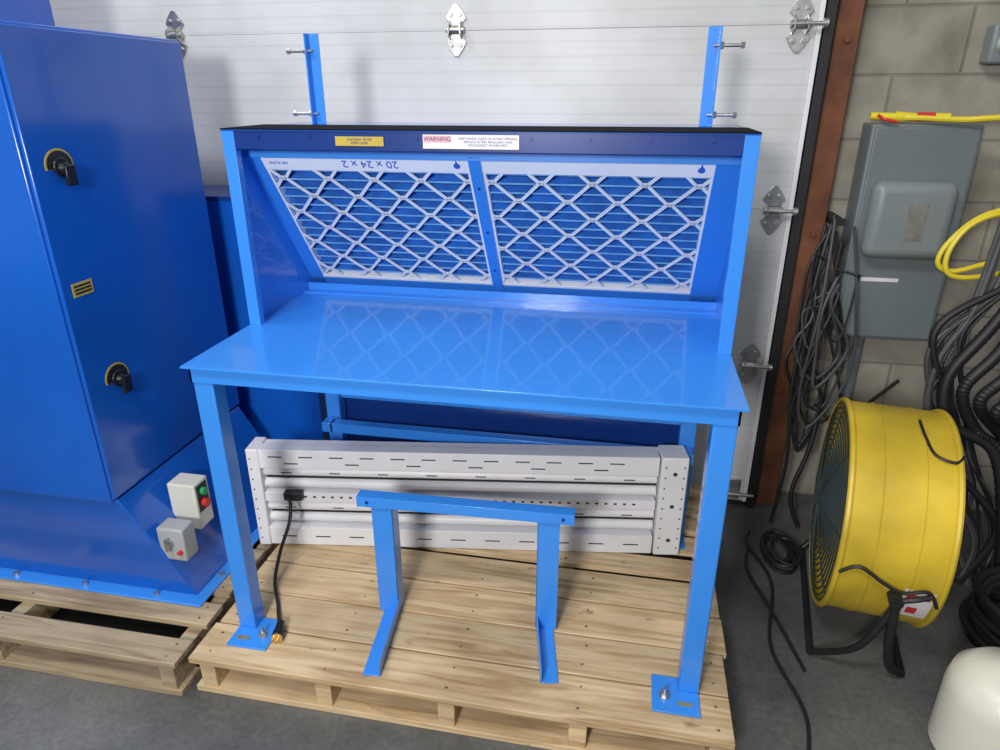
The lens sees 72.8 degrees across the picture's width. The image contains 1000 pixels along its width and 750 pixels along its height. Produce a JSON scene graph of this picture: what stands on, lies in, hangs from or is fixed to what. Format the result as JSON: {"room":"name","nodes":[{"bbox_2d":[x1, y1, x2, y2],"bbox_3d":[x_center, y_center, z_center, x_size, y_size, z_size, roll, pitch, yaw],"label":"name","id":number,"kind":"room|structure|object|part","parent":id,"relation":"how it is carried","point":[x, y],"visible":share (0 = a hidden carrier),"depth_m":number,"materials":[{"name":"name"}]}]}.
{"room":"industrial workshop","nodes":[
{"label":"industrial workshop","id":0,"kind":"room"},
{"bbox_2d":[0,479,999,749],"bbox_3d":[-0.196,1.876,-0.335,12.000,0.100,7.900,4,23,10],"label":"floor","id":1,"kind":"structure","parent":0,"point":[851,701],"depth_m":1.89,"materials":[{"name":"concrete"}]},
{"bbox_2d":[0,539,278,695],"bbox_3d":[-1.393,0.616,2.397,1.225,0.128,0.950,4,23,10],"label":"wooden pallet","id":2,"kind":"object","parent":1,"relation":"on","point":[30,640],"visible":0.29,"depth_m":1.97,"materials":[{"name":"brown wood"}]},
{"bbox_2d":[0,0,259,606],"bbox_3d":[-1.525,-0.398,2.103,1.410,1.974,0.746,4,23,10],"label":"tall cabinet","id":3,"kind":"object","parent":2,"relation":"on","point":[110,284],"visible":0.98,"depth_m":1.92,"materials":[{"name":"blue metal"}]},
{"bbox_3d":[-1.060,-0.496,1.656,0.022,0.068,0.048,4,23,10],"label":"latch handle","id":4,"kind":"part","parent":3,"relation":"part of","materials":[{"name":"black plastic"}]},
{"bbox_3d":[-1.075,-0.224,1.750,0.002,0.035,0.068,4,23,10],"label":"caution plate","id":5,"kind":"part","parent":3,"relation":"part of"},
{"bbox_2d":[74,281,91,294],"bbox_3d":[-1.074,-0.224,1.749,0.001,0.023,0.056,4,23,10],"label":"print","id":6,"kind":"object","parent":3,"relation":"attached to","point":[80,287],"depth_m":1.75,"materials":[{"name":"black paper"}]},
{"bbox_3d":[-1.054,0.018,1.895,0.022,0.068,0.048,4,23,10],"label":"latch handle","id":7,"kind":"part","parent":3,"relation":"part of","materials":[{"name":"black plastic"}]},
{"bbox_2d":[156,518,198,560],"bbox_3d":[-0.963,0.491,2.029,0.085,0.110,0.060,4,23,10],"label":"switch","id":8,"kind":"object","parent":3,"relation":"attached to","point":[179,534],"depth_m":2.01,"materials":[{"name":"grey plastic"}]},
{"bbox_2d":[204,185,329,439],"bbox_3d":[-0.970,-0.106,2.705,0.650,1.222,0.285,4,23,10],"label":"housing","id":9,"kind":"object","parent":1,"relation":"on","point":[273,413],"visible":0.02,"depth_m":2.59,"materials":[{"name":"blue paint"}]},
{"bbox_3d":[-0.971,-0.665,2.472,0.650,0.012,0.285,4,23,10],"label":"lid","id":10,"kind":"part","parent":9,"relation":"part of","materials":[{"name":"blue paint"}]},
{"bbox_2d":[188,544,734,749],"bbox_3d":[-0.089,0.773,2.012,1.449,0.128,0.572,4,23,10],"label":"wooden pallet","id":11,"kind":"object","parent":1,"relation":"on","point":[462,656],"visible":0.78,"depth_m":1.88,"materials":[{"name":"brown wood"}]},
{"bbox_2d":[356,490,574,682],"bbox_3d":[-0.113,0.569,1.823,0.600,0.400,0.295,3,23,8],"label":"support stand","id":12,"kind":"object","parent":11,"relation":"on","point":[384,506],"visible":1,"depth_m":1.87,"materials":[{"name":"blue paint"}]},
{"bbox_3d":[-0.324,0.515,1.967,0.060,0.381,0.052,3,23,8],"label":"leg","id":13,"kind":"part","parent":12,"relation":"part of","materials":[{"name":"blue paint"}]},
{"bbox_3d":[0.135,0.542,1.900,0.060,0.381,0.052,3,23,8],"label":"leg","id":14,"kind":"part","parent":12,"relation":"part of","materials":[{"name":"blue paint"}]},
{"bbox_2d":[180,25,761,718],"bbox_3d":[-0.057,-0.087,1.863,1.310,1.580,0.844,4,23,10],"label":"workbench","id":15,"kind":"object","parent":11,"relation":"on","point":[491,283],"visible":0.99,"depth_m":1.83,"materials":[{"name":"blue paint"}]},
{"bbox_3d":[-0.722,0.344,1.822,0.052,0.808,0.052,4,23,10],"label":"leg","id":16,"kind":"part","parent":15,"relation":"part of","materials":[{"name":"blue paint"}]},
{"bbox_3d":[-0.696,0.736,1.938,0.118,0.006,0.115,4,23,10],"label":"foot plate","id":17,"kind":"part","parent":15,"relation":"part of","materials":[{"name":"blue paint"}]},
{"bbox_3d":[-0.593,0.086,2.440,0.052,0.808,0.052,4,23,10],"label":"leg","id":18,"kind":"part","parent":15,"relation":"part of","materials":[{"name":"blue paint"}]},
{"bbox_2d":[341,161,398,168],"bbox_3d":[-0.343,-0.554,1.787,0.154,0.019,0.015,4,23,10],"label":"print","id":19,"kind":"object","parent":15,"relation":"attached to","point":[344,164],"depth_m":1.79},
{"bbox_3d":[-0.331,-0.459,2.002,0.581,0.442,0.353,4,23,10],"label":"cardboard frame","id":20,"kind":"part","parent":15,"relation":"part of","materials":[{"name":"white cardboard"}]},
{"bbox_3d":[-0.052,-0.573,1.697,1.304,0.071,0.004,4,23,10],"label":"filter frame","id":21,"kind":"part","parent":15,"relation":"part of","materials":[{"name":"blue paint"}]},
{"bbox_3d":[-0.015,-0.429,1.961,1.304,0.489,0.392,4,23,10],"label":"filter frame","id":22,"kind":"part","parent":15,"relation":"part of","materials":[{"name":"blue paint"}]},
{"bbox_3d":[0.018,0.074,2.348,1.190,0.700,0.006,4,23,10],"label":"plenum panel","id":23,"kind":"part","parent":15,"relation":"part of","materials":[{"name":"blue paint"}]},
{"bbox_3d":[0.267,-0.416,1.894,0.581,0.442,0.353,4,23,10],"label":"cardboard frame","id":24,"kind":"part","parent":15,"relation":"part of","materials":[{"name":"white cardboard"}]},
{"bbox_3d":[0.447,0.819,1.733,0.118,0.006,0.115,4,23,10],"label":"foot plate","id":25,"kind":"part","parent":15,"relation":"part of","materials":[{"name":"blue paint"}]},
{"bbox_3d":[0.576,0.560,2.351,0.118,0.006,0.115,4,23,10],"label":"foot plate","id":26,"kind":"part","parent":15,"relation":"part of","materials":[{"name":"blue paint"}]},
{"bbox_3d":[0.615,0.173,2.224,0.052,0.808,0.052,4,23,10],"label":"leg","id":27,"kind":"part","parent":15,"relation":"part of","materials":[{"name":"blue paint"}]},
{"bbox_3d":[0.486,0.431,1.606,0.052,0.808,0.052,4,23,10],"label":"leg","id":28,"kind":"part","parent":15,"relation":"part of","materials":[{"name":"blue paint"}]},
{"bbox_2d":[150,0,825,500],"bbox_3d":[-1.323,-1.000,2.643,4.730,2.920,0.076,4,23,10],"label":"backing","id":29,"kind":"object","parent":1,"relation":"on","point":[740,25],"depth_m":2.33,"materials":[{"name":"white metal"}]},
{"bbox_2d":[50,0,820,57],"bbox_3d":[-1.337,-1.476,2.419,4.715,0.642,0.087,4,23,10],"label":"panel","id":30,"kind":"object","parent":29,"relation":"attached to","point":[148,18],"depth_m":2.31,"materials":[{"name":"metal"}]},
{"bbox_3d":[-1.182,-1.232,2.459,0.071,0.160,0.035,4,23,10],"label":"door hinge","id":31,"kind":"part","parent":30,"relation":"part of","materials":[{"name":"silver metal"}]},
{"bbox_3d":[-0.151,-1.157,2.275,0.071,0.160,0.035,4,23,10],"label":"door hinge","id":32,"kind":"part","parent":30,"relation":"part of","materials":[{"name":"silver metal"}]},
{"bbox_2d":[156,25,816,209],"bbox_3d":[-1.332,-0.998,2.638,4.715,0.563,0.050,4,23,10],"label":"panel","id":33,"kind":"object","parent":29,"relation":"attached to","point":[644,75],"visible":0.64,"depth_m":2.32,"materials":[{"name":"metal"}]},
{"bbox_2d":[690,362,762,499],"bbox_3d":[-1.330,0.057,3.078,4.715,0.594,0.050,4,23,10],"label":"panel","id":34,"kind":"object","parent":29,"relation":"attached to","point":[751,390],"visible":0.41,"depth_m":2.67,"materials":[{"name":"metal"}]},
{"bbox_2d":[728,478,752,498],"bbox_3d":[0.943,0.462,2.725,0.140,0.090,0.030,4,23,10],"label":"bracket","id":35,"kind":"object","parent":29,"relation":"attached to","point":[734,487],"visible":0.48,"depth_m":2.72,"materials":[{"name":"metal"}]},
{"bbox_3d":[0.921,0.456,2.738,0.090,0.090,0.010,4,23,10],"label":"plate","id":36,"kind":"part","parent":35,"relation":"part of","materials":[{"name":"metal"}]},
{"bbox_3d":[0.952,0.479,2.722,0.120,0.014,0.014,4,23,10],"label":"rod","id":37,"kind":"part","parent":35,"relation":"part of","materials":[{"name":"metal"}]},
{"bbox_2d":[738,343,772,383],"bbox_3d":[0.945,-0.034,2.510,0.111,0.160,0.044,4,23,10],"label":"door hinge","id":38,"kind":"object","parent":29,"relation":"attached to","point":[751,352],"visible":1,"depth_m":2.51,"materials":[{"name":"metal"}]},
{"bbox_2d":[731,209,786,363],"bbox_3d":[-1.331,-0.478,2.855,4.715,0.563,0.050,4,23,10],"label":"panel","id":39,"kind":"object","parent":29,"relation":"attached to","point":[763,249],"visible":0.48,"depth_m":2.42,"materials":[{"name":"metal"}]},
{"bbox_2d":[760,186,797,233],"bbox_3d":[0.944,-0.554,2.293,0.111,0.160,0.044,4,23,10],"label":"door hinge","id":40,"kind":"object","parent":29,"relation":"attached to","point":[774,196],"visible":1,"depth_m":2.30,"materials":[{"name":"metal"}]},
{"bbox_3d":[0.991,-0.832,2.229,0.015,2.880,0.076,4,23,10],"label":"edge stile","id":41,"kind":"part","parent":29,"relation":"part of","materials":[{"name":"white metal"}]},
{"bbox_2d":[786,0,829,52],"bbox_3d":[0.943,-1.075,2.076,0.111,0.160,0.044,4,23,10],"label":"door hinge","id":42,"kind":"object","parent":29,"relation":"attached to","point":[801,10],"visible":1,"depth_m":2.08,"materials":[{"name":"metal"}]},
{"bbox_2d":[407,485,701,580],"bbox_3d":[0.056,0.548,2.551,1.416,0.128,0.570,4,23,10],"label":"wooden pallet","id":43,"kind":"object","parent":1,"relation":"on","point":[674,567],"visible":0.12,"depth_m":2.25,"materials":[{"name":"brown wood"}]},
{"bbox_2d":[245,437,689,643],"bbox_3d":[-0.122,0.493,2.045,1.415,0.368,0.559,1,23,2],"label":"light fixture","id":44,"kind":"object","parent":43,"relation":"on","point":[625,499],"depth_m":2.22,"materials":[{"name":"white metal"}]},
{"bbox_3d":[-0.671,0.579,2.051,0.063,0.208,0.453,-4,23,-8],"label":"power cord","id":45,"kind":"part","parent":44,"relation":"part of","materials":[{"name":"black rubber"}]},
{"bbox_3d":[-0.142,0.407,2.249,1.295,0.036,0.040,1,23,2],"label":"rail","id":46,"kind":"part","parent":44,"relation":"part of","materials":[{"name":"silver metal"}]},
{"bbox_2d":[727,499,745,504],"bbox_3d":[-1.321,0.341,3.197,4.730,0.020,0.065,4,23,10],"label":"seal","id":47,"kind":"object","parent":1,"relation":"on","point":[729,501],"visible":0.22,"depth_m":2.76,"materials":[{"name":"black rubber"}]},
{"bbox_2d":[744,529,810,749],"bbox_3d":[0.840,0.838,1.996,0.101,0.010,1.302,4,23,9],"label":"cable","id":48,"kind":"object","parent":1,"relation":"on","point":[770,607],"visible":1,"depth_m":2.10,"materials":[{"name":"black rubber"}]},
{"bbox_2d":[759,530,802,574],"bbox_3d":[1.010,0.631,2.447,0.136,0.050,0.224,4,23,10],"label":"coiled cable","id":49,"kind":"object","parent":1,"relation":"on","point":[767,556],"visible":1,"depth_m":2.42,"materials":[{"name":"black rubber"}]},
{"bbox_2d":[800,397,965,677],"bbox_3d":[1.142,0.432,2.072,0.330,0.707,0.699,8,24,18],"label":"fan","id":50,"kind":"object","parent":1,"relation":"on","point":[888,513],"visible":1,"depth_m":1.82,"materials":[{"name":"yellow metal"}]},
{"bbox_3d":[1.110,0.387,1.802,0.344,0.413,0.215,-18,28,-36],"label":"fan cord","id":51,"kind":"part","parent":50,"relation":"part of","materials":[{"name":"black rubber"}]},
{"bbox_2d":[923,220,999,585],"bbox_3d":[1.688,0.115,2.044,0.758,1.282,0.236,5,23,12],"label":"coiled cables","id":52,"kind":"object","parent":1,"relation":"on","point":[939,386],"visible":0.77,"depth_m":2.11,"materials":[{"name":"rubber"}]},
{"bbox_2d":[935,208,999,279],"bbox_3d":[1.603,-0.417,2.007,0.521,0.294,0.056,4,23,10],"label":"extension cord","id":53,"kind":"object","parent":52,"relation":"attached to","point":[952,241],"visible":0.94,"depth_m":2.07,"materials":[{"name":"yellow rubber"}]},
{"bbox_2d":[928,647,999,749],"bbox_3d":[1.231,0.801,1.655,0.260,0.345,0.260,4,23,10],"label":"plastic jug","id":54,"kind":"object","parent":1,"relation":"on","point":[965,714],"visible":1,"depth_m":1.63,"materials":[{"name":"white plastic"}]},
{"bbox_2d":[959,565,999,646],"bbox_3d":[1.603,0.741,2.027,0.376,0.175,0.376,4,23,10],"label":"coil","id":55,"kind":"object","parent":1,"relation":"on","point":[985,582],"visible":0.98,"depth_m":2.06,"materials":[{"name":"black rubber"}]},
{"bbox_2d":[760,0,999,510],"bbox_3d":[3.767,-1.305,1.685,5.380,4.200,0.230,4,23,10],"label":"wall","id":56,"kind":"structure","parent":0,"point":[914,56],"depth_m":2.26,"materials":[{"name":"paint"}]},
{"bbox_2d":[745,0,838,507],"bbox_3d":[1.019,-0.849,2.230,0.027,2.950,0.130,4,23,10],"label":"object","id":57,"kind":"structure","parent":56,"relation":"attached to","point":[831,6],"depth_m":2.32,"materials":[{"name":"black rubber"}]},
{"bbox_2d":[755,0,864,505],"bbox_3d":[1.079,-0.969,2.194,0.081,3.200,0.118,4,23,10],"label":"door frame","id":58,"kind":"structure","parent":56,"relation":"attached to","point":[850,12],"depth_m":2.29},
{"bbox_2d":[782,36,850,396],"bbox_3d":[1.073,-0.483,2.327,0.019,1.219,0.010,4,23,10],"label":"bolts","id":59,"kind":"object","parent":58,"relation":"attached to","point":[846,39],"visible":1,"depth_m":2.32,"materials":[{"name":"metal"}]},
{"bbox_2d":[769,211,899,527],"bbox_3d":[1.221,0.002,2.475,0.382,1.155,0.285,4,23,10],"label":"hanging cable tangle","id":60,"kind":"object","parent":56,"relation":"hanging from","point":[816,304],"visible":0.98,"depth_m":2.36,"materials":[{"name":"black rubber"}]},
{"bbox_2d":[826,123,983,399],"bbox_3d":[1.361,-0.129,2.443,0.325,1.455,0.192,4,23,10],"label":"box","id":61,"kind":"object","parent":56,"relation":"attached to","point":[910,184],"visible":0.81,"depth_m":2.22,"materials":[{"name":"grey paint"}]},
{"bbox_3d":[1.342,-0.492,2.190,0.055,0.120,0.002,4,23,10],"label":"rating plate","id":62,"kind":"part","parent":61,"relation":"part of","materials":[{"name":"paper"}]},
{"bbox_2d":[869,111,999,122],"bbox_3d":[1.536,-0.790,2.064,0.733,0.052,0.063,8,24,18],"label":"lead","id":63,"kind":"object","parent":61,"relation":"attached to","point":[898,116],"visible":1,"depth_m":2.13,"materials":[{"name":"yellow plastic"}]},
{"bbox_2d":[979,24,999,63],"bbox_3d":[1.679,-0.936,2.057,0.374,0.238,0.151,6,24,15],"label":"outlet box","id":64,"kind":"object","parent":56,"relation":"attached to","point":[990,53],"visible":1,"depth_m":2.09,"materials":[{"name":"grey paint"}]}
]}

